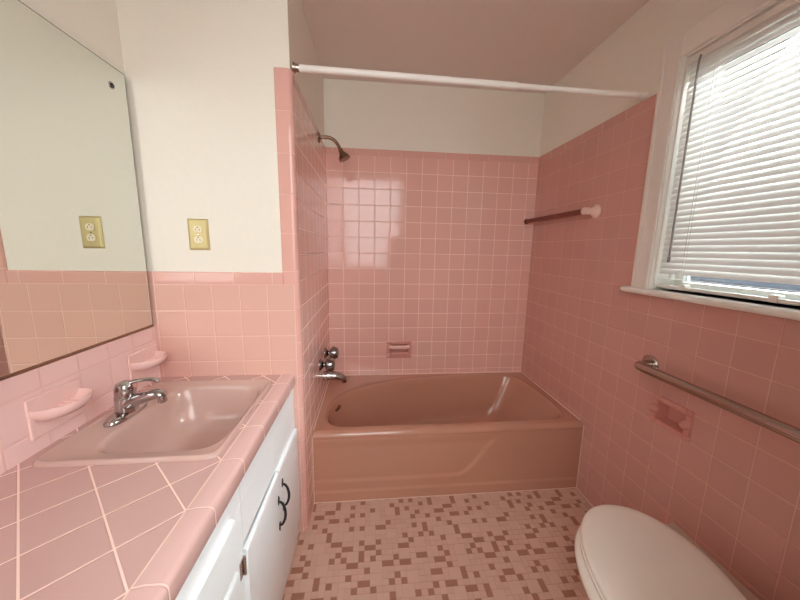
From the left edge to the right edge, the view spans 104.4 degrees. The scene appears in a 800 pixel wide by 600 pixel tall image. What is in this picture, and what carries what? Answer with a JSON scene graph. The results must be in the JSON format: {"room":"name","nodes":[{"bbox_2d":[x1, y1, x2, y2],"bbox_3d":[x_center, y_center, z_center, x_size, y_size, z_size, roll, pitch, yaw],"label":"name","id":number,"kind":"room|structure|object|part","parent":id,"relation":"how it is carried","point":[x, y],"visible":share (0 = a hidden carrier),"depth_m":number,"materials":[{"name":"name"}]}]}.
{"room":"bathroom","nodes":[
{"label":"bathroom","id":0,"kind":"room"},
{"bbox_2d":[0,0,160,474],"bbox_3d":[-0.969,0.094,0.292,0.128,2.460,1.926,0,9,-5],"label":"wall","id":1,"kind":"structure","parent":0,"point":[94,24],"depth_m":0.94,"materials":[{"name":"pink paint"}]},
{"bbox_2d":[23,378,92,440],"bbox_3d":[-0.922,0.298,0.865,0.076,0.110,0.148,0,9,-5],"label":"soap dish","id":2,"kind":"object","parent":1,"relation":"attached to","point":[46,411],"visible":1,"depth_m":0.84,"materials":[{"name":"pink ceramic"}]},
{"bbox_2d":[29,388,92,421],"bbox_3d":[-0.918,0.294,0.865,0.070,0.040,0.142,0,9,-5],"label":"tray","id":3,"kind":"object","parent":2,"relation":"on","point":[65,402],"depth_m":0.84,"materials":[{"name":"pink ceramic"}]},
{"bbox_2d":[0,0,153,380],"bbox_3d":[-0.915,-0.217,0.388,0.019,0.918,1.604,0,9,-5],"label":"wall mirror","id":4,"kind":"object","parent":1,"relation":"attached to","point":[74,278],"visible":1,"depth_m":0.88,"materials":[{"name":"grey mirror"}]},
{"bbox_2d":[127,344,167,379],"bbox_3d":[-0.953,0.243,1.199,0.076,0.110,0.148,0,9,-5],"label":"soap dish","id":5,"kind":"object","parent":1,"relation":"attached to","point":[144,362],"visible":0.98,"depth_m":1.18,"materials":[{"name":"pink ceramic"}]},
{"bbox_2d":[130,351,167,370],"bbox_3d":[-0.950,0.238,1.199,0.070,0.040,0.142,0,9,-5],"label":"tray","id":6,"kind":"object","parent":5,"relation":"on","point":[147,360],"depth_m":1.18,"materials":[{"name":"pink ceramic"}]},
{"bbox_2d":[116,0,329,531],"bbox_3d":[-0.818,-0.141,1.750,0.706,2.460,1.005,0,9,-5],"label":"wall","id":7,"kind":"structure","parent":0,"point":[199,74],"depth_m":1.22,"materials":[{"name":"beige paint"}]},
{"bbox_2d":[187,219,210,249],"bbox_3d":[-0.796,-0.259,1.224,0.077,0.121,0.009,0,9,-5],"label":"wall outlet","id":8,"kind":"object","parent":7,"relation":"attached to","point":[198,229],"visible":1,"depth_m":1.22,"materials":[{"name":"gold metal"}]},
{"bbox_2d":[193,226,201,232],"bbox_3d":[-0.795,-0.278,1.218,0.033,0.025,0.003,0,9,-5],"label":"receptacle","id":9,"kind":"object","parent":8,"relation":"attached to","point":[196,229],"depth_m":1.22,"materials":[{"name":"beige plastic"}]},
{"bbox_2d":[194,236,202,242],"bbox_3d":[-0.796,-0.238,1.224,0.033,0.025,0.003,0,9,-5],"label":"receptacle","id":10,"kind":"object","parent":8,"relation":"attached to","point":[197,239],"depth_m":1.22,"materials":[{"name":"beige plastic"}]},
{"bbox_2d":[147,271,282,284],"bbox_3d":[-0.746,-0.089,1.258,0.524,0.049,0.008,0,9,-5],"label":"trim","id":11,"kind":"structure","parent":7,"relation":"attached to","point":[154,277],"depth_m":1.25,"materials":[{"name":"pink tile"}]},
{"bbox_2d":[274,67,308,531],"bbox_3d":[-0.456,0.118,1.325,0.066,1.998,0.019,0,9,-5],"label":"trim","id":12,"kind":"structure","parent":7,"relation":"attached to","point":[283,77],"depth_m":1.24,"materials":[{"name":"pink tile"}]},
{"bbox_2d":[319,346,346,382],"bbox_3d":[-0.408,0.428,1.941,0.148,0.215,0.294,0,9,-5],"label":"tub faucet","id":13,"kind":"object","parent":7,"relation":"attached to","point":[329,364],"visible":1,"depth_m":1.95,"materials":[{"name":"silver metal"}]},
{"bbox_3d":[-0.412,0.381,1.825,0.058,0.084,0.084,0,9,-5],"label":"knob","id":14,"kind":"part","parent":13,"relation":"part of","materials":[{"name":"silver metal"}]},
{"bbox_3d":[-0.431,0.346,2.032,0.058,0.084,0.084,0,9,-5],"label":"knob","id":15,"kind":"part","parent":13,"relation":"part of","materials":[{"name":"silver metal"}]},
{"bbox_3d":[-0.411,0.490,1.976,0.148,0.082,0.060,0,9,-5],"label":"spout","id":16,"kind":"part","parent":13,"relation":"part of","materials":[{"name":"silver metal"}]},
{"bbox_2d":[318,131,349,161],"bbox_3d":[-0.374,-0.874,1.772,0.178,0.156,0.068,0,9,-5],"label":"shower fixture","id":17,"kind":"object","parent":7,"relation":"attached to","point":[343,156],"visible":1,"depth_m":1.76,"materials":[{"name":"silver metal"}]},
{"bbox_3d":[-0.398,-0.896,1.769,0.130,0.078,0.019,0,9,-5],"label":"arm","id":18,"kind":"part","parent":17,"relation":"part of","materials":[{"name":"silver metal"}]},
{"bbox_2d":[323,78,544,374],"bbox_3d":[0.227,-0.213,2.298,1.679,2.460,0.100,0,9,-5],"label":"wall","id":19,"kind":"structure","parent":0,"point":[434,254],"depth_m":2.20,"materials":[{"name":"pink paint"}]},
{"bbox_2d":[387,340,411,357],"bbox_3d":[-0.007,0.366,2.327,0.188,0.132,0.096,0,9,-5],"label":"recessed soap dish","id":20,"kind":"object","parent":19,"relation":"attached to","point":[395,349],"visible":1,"depth_m":2.31,"materials":[{"name":"pink ceramic"}]},
{"bbox_2d":[282,488,592,599],"bbox_3d":[0.062,1.229,1.085,2.234,0.100,2.921,0,9,-5],"label":"floor","id":21,"kind":"structure","parent":0,"point":[519,545],"depth_m":1.40,"materials":[{"name":"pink tile"}]},
{"bbox_2d":[175,389,299,599],"bbox_3d":[-0.646,0.873,0.573,0.584,0.744,1.664,0,9,-5],"label":"vanity cabinet","id":22,"kind":"object","parent":21,"relation":"on","point":[248,554],"visible":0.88,"depth_m":0.93,"materials":[{"name":"paint"}]},
{"bbox_2d":[0,373,294,599],"bbox_3d":[-0.650,0.479,0.508,0.546,0.052,1.664,0,9,-5],"label":"countertop","id":23,"kind":"structure","parent":22,"relation":"on","point":[138,531],"depth_m":0.62,"materials":[{"name":"pink tile"}]},
{"bbox_2d":[103,377,167,427],"bbox_3d":[-0.828,0.308,0.990,0.155,0.116,0.156,0,9,-5],"label":"sink faucet","id":24,"kind":"object","parent":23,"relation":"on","point":[127,402],"visible":1,"depth_m":0.97,"materials":[{"name":"silver metal"}]},
{"bbox_3d":[-0.875,0.356,0.993,0.056,0.019,0.156,0,9,-5],"label":"plate","id":25,"kind":"part","parent":24,"relation":"part of","materials":[{"name":"silver metal"}]},
{"bbox_3d":[-0.836,0.276,0.984,0.125,0.052,0.058,0,9,-5],"label":"lever","id":26,"kind":"part","parent":24,"relation":"part of","materials":[{"name":"silver metal"}]},
{"bbox_3d":[-0.819,0.318,0.993,0.129,0.070,0.056,0,9,-5],"label":"spout","id":27,"kind":"part","parent":24,"relation":"part of","materials":[{"name":"silver metal"}]},
{"bbox_2d":[32,379,271,467],"bbox_3d":[-0.719,0.444,1.029,0.450,0.168,0.488,0,9,-5],"label":"sink","id":28,"kind":"object","parent":23,"relation":"in","point":[199,419],"visible":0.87,"depth_m":1.07,"materials":[{"name":"ceramic"}]},
{"bbox_3d":[-0.406,0.480,0.531,0.056,0.052,1.664,0,9,-5],"label":"edge trim","id":29,"kind":"part","parent":23,"relation":"part of","materials":[{"name":"pink tile"}]},
{"bbox_3d":[-0.393,0.619,0.597,0.020,0.134,0.325,0,9,-5],"label":"drawer","id":30,"kind":"part","parent":22,"relation":"part of","materials":[{"name":"paint"}]},
{"bbox_3d":[-0.398,0.922,0.646,0.020,0.453,0.325,0,9,-5],"label":"door","id":31,"kind":"part","parent":22,"relation":"part of","materials":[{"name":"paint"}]},
{"bbox_3d":[-0.431,0.861,0.998,0.020,0.458,0.290,0,9,-5],"label":"door","id":32,"kind":"part","parent":22,"relation":"part of","materials":[{"name":"paint"}]},
{"bbox_3d":[-0.418,0.762,1.108,0.028,0.138,0.018,0,9,-5],"label":"handle","id":33,"kind":"part","parent":22,"relation":"part of","materials":[{"name":"black metal"}]},
{"bbox_3d":[-0.423,0.724,1.154,0.028,0.134,0.018,0,9,-5],"label":"handle","id":34,"kind":"part","parent":22,"relation":"part of","materials":[{"name":"black metal"}]},
{"bbox_3d":[-0.458,0.815,1.278,0.020,0.458,0.272,0,9,-5],"label":"door","id":35,"kind":"part","parent":22,"relation":"part of","materials":[{"name":"paint"}]},
{"bbox_2d":[313,372,582,502],"bbox_3d":[0.250,0.821,2.044,1.477,0.404,0.736,0,9,-5],"label":"bathtub","id":36,"kind":"object","parent":21,"relation":"on","point":[406,435],"visible":1,"depth_m":1.73,"materials":[{"name":"ceramic"}]},
{"bbox_2d":[574,504,746,599],"bbox_3d":[0.739,0.890,0.788,0.452,0.688,0.786,2,9,9],"label":"toilet","id":37,"kind":"object","parent":21,"relation":"on","point":[622,553],"visible":1,"depth_m":0.93,"materials":[{"name":"white ceramic"}]},
{"bbox_3d":[0.757,1.024,0.942,0.412,0.374,0.523,2,9,9],"label":"bowl","id":38,"kind":"part","parent":37,"relation":"part of","materials":[{"name":"white ceramic"}]},
{"bbox_3d":[0.763,0.824,0.927,0.386,0.018,0.472,2,9,9],"label":"seat","id":39,"kind":"part","parent":37,"relation":"part of","materials":[{"name":"white plastic"}]},
{"bbox_2d":[302,0,649,92],"bbox_3d":[0.100,-1.248,0.679,2.324,0.100,2.921,0,9,-5],"label":"ceiling","id":40,"kind":"structure","parent":0,"point":[540,42],"depth_m":1.57,"materials":[{"name":"paint"}]},
{"bbox_2d":[521,0,799,599],"bbox_3d":[1.165,0.017,0.990,0.140,2.460,2.921,0,9,-5],"label":"wall","id":41,"kind":"structure","parent":0,"point":[733,489],"depth_m":1.36,"materials":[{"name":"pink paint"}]},
{"bbox_2d":[312,371,593,506],"bbox_3d":[0.315,0.933,1.355,1.481,0.406,2.141,0,9,-5],"label":"trim","id":42,"kind":"structure","parent":41,"relation":"attached to","point":[501,371],"depth_m":1.75,"materials":[{"name":"beige"}]},
{"bbox_2d":[292,62,648,100],"bbox_3d":[0.327,-0.885,1.264,1.477,0.042,0.038,0,9,-6],"label":"shower curtain rod","id":43,"kind":"object","parent":41,"relation":"attached to","point":[297,68],"visible":1,"depth_m":1.24,"materials":[{"name":"white metal"}]},
{"bbox_2d":[293,74,656,163],"bbox_3d":[0.345,-0.816,1.073,1.496,0.045,2.149,0,9,-5],"label":"trim","id":44,"kind":"structure","parent":41,"relation":"attached to","point":[650,101],"depth_m":2.07,"materials":[{"name":"pink tile"}]},
{"bbox_2d":[524,204,600,223],"bbox_3d":[0.968,-0.516,1.925,0.076,0.072,0.671,0,9,-5],"label":"towel bar","id":45,"kind":"object","parent":41,"relation":"attached to","point":[594,211],"visible":1,"depth_m":1.72,"materials":[{"name":"beige ceramic"}]},
{"bbox_3d":[0.996,-0.467,1.631,0.076,0.072,0.072,0,9,-5],"label":"post","id":46,"kind":"part","parent":45,"relation":"part of","materials":[{"name":"pink ceramic"}]},
{"bbox_2d":[648,394,694,441],"bbox_3d":[1.083,0.459,1.224,0.088,0.120,0.166,0,9,-5],"label":"toilet paper holder","id":47,"kind":"object","parent":41,"relation":"attached to","point":[673,417],"visible":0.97,"depth_m":1.24,"materials":[{"name":"pink ceramic"}]},
{"bbox_3d":[1.044,0.446,1.284,0.022,0.036,0.036,0,9,-5],"label":"arm","id":48,"kind":"part","parent":47,"relation":"part of","materials":[{"name":"pink ceramic"}]},
{"bbox_3d":[1.056,0.467,1.156,0.022,0.036,0.036,0,9,-5],"label":"arm","id":49,"kind":"part","parent":47,"relation":"part of","materials":[{"name":"pink ceramic"}]},
{"bbox_2d":[620,0,799,320],"bbox_3d":[1.156,-0.447,0.833,0.190,0.994,1.045,0,9,-5],"label":"window","id":50,"kind":"structure","parent":41,"relation":"in","point":[675,71],"depth_m":1.20,"materials":[{"name":"paint"}]},
{"bbox_3d":[1.148,0.032,0.911,0.190,0.024,1.045,0,9,-5],"label":"sill","id":51,"kind":"part","parent":50,"relation":"part of","materials":[{"name":"paint"}]},
{"bbox_2d":[656,0,799,305],"bbox_3d":[1.120,-0.415,0.835,0.042,0.863,0.809,0,9,-5],"label":"window blind","id":52,"kind":"object","parent":50,"relation":"attached to","point":[750,232],"visible":1,"depth_m":1.00,"materials":[{"name":"paint"}]},
{"bbox_3d":[1.099,-0.460,1.128,0.026,0.835,0.011,0,9,-5],"label":"ladder cord","id":53,"kind":"part","parent":52,"relation":"part of","materials":[{"name":"white fabric"}]},
{"bbox_3d":[1.119,0.004,0.904,0.022,0.011,0.803,0,9,-5],"label":"rail","id":54,"kind":"part","parent":52,"relation":"part of","materials":[{"name":"paint"}]},
{"bbox_3d":[1.210,-0.413,0.844,0.030,0.879,0.813,0,9,-5],"label":"sash","id":55,"kind":"part","parent":50,"relation":"part of","materials":[{"name":"paint"}]},
{"bbox_3d":[1.210,-0.411,0.844,0.004,0.804,0.733,0,9,-5],"label":"pane","id":56,"kind":"part","parent":50,"relation":"part of","materials":[{"name":"clear glass"}]},
{"bbox_2d":[667,522,758,599],"bbox_3d":[1.079,1.064,0.948,0.035,0.296,0.595,0,9,-5],"label":"seat","id":57,"kind":"object","parent":41,"relation":"in","point":[748,595],"visible":0.16,"depth_m":1.04,"materials":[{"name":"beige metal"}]},
{"bbox_2d":[634,355,799,443],"bbox_3d":[1.062,0.342,0.901,0.082,0.080,0.920,0,9,-5],"label":"grab bar","id":58,"kind":"object","parent":41,"relation":"attached to","point":[649,365],"visible":1,"depth_m":0.98,"materials":[{"name":"silver metal"}]}
]}

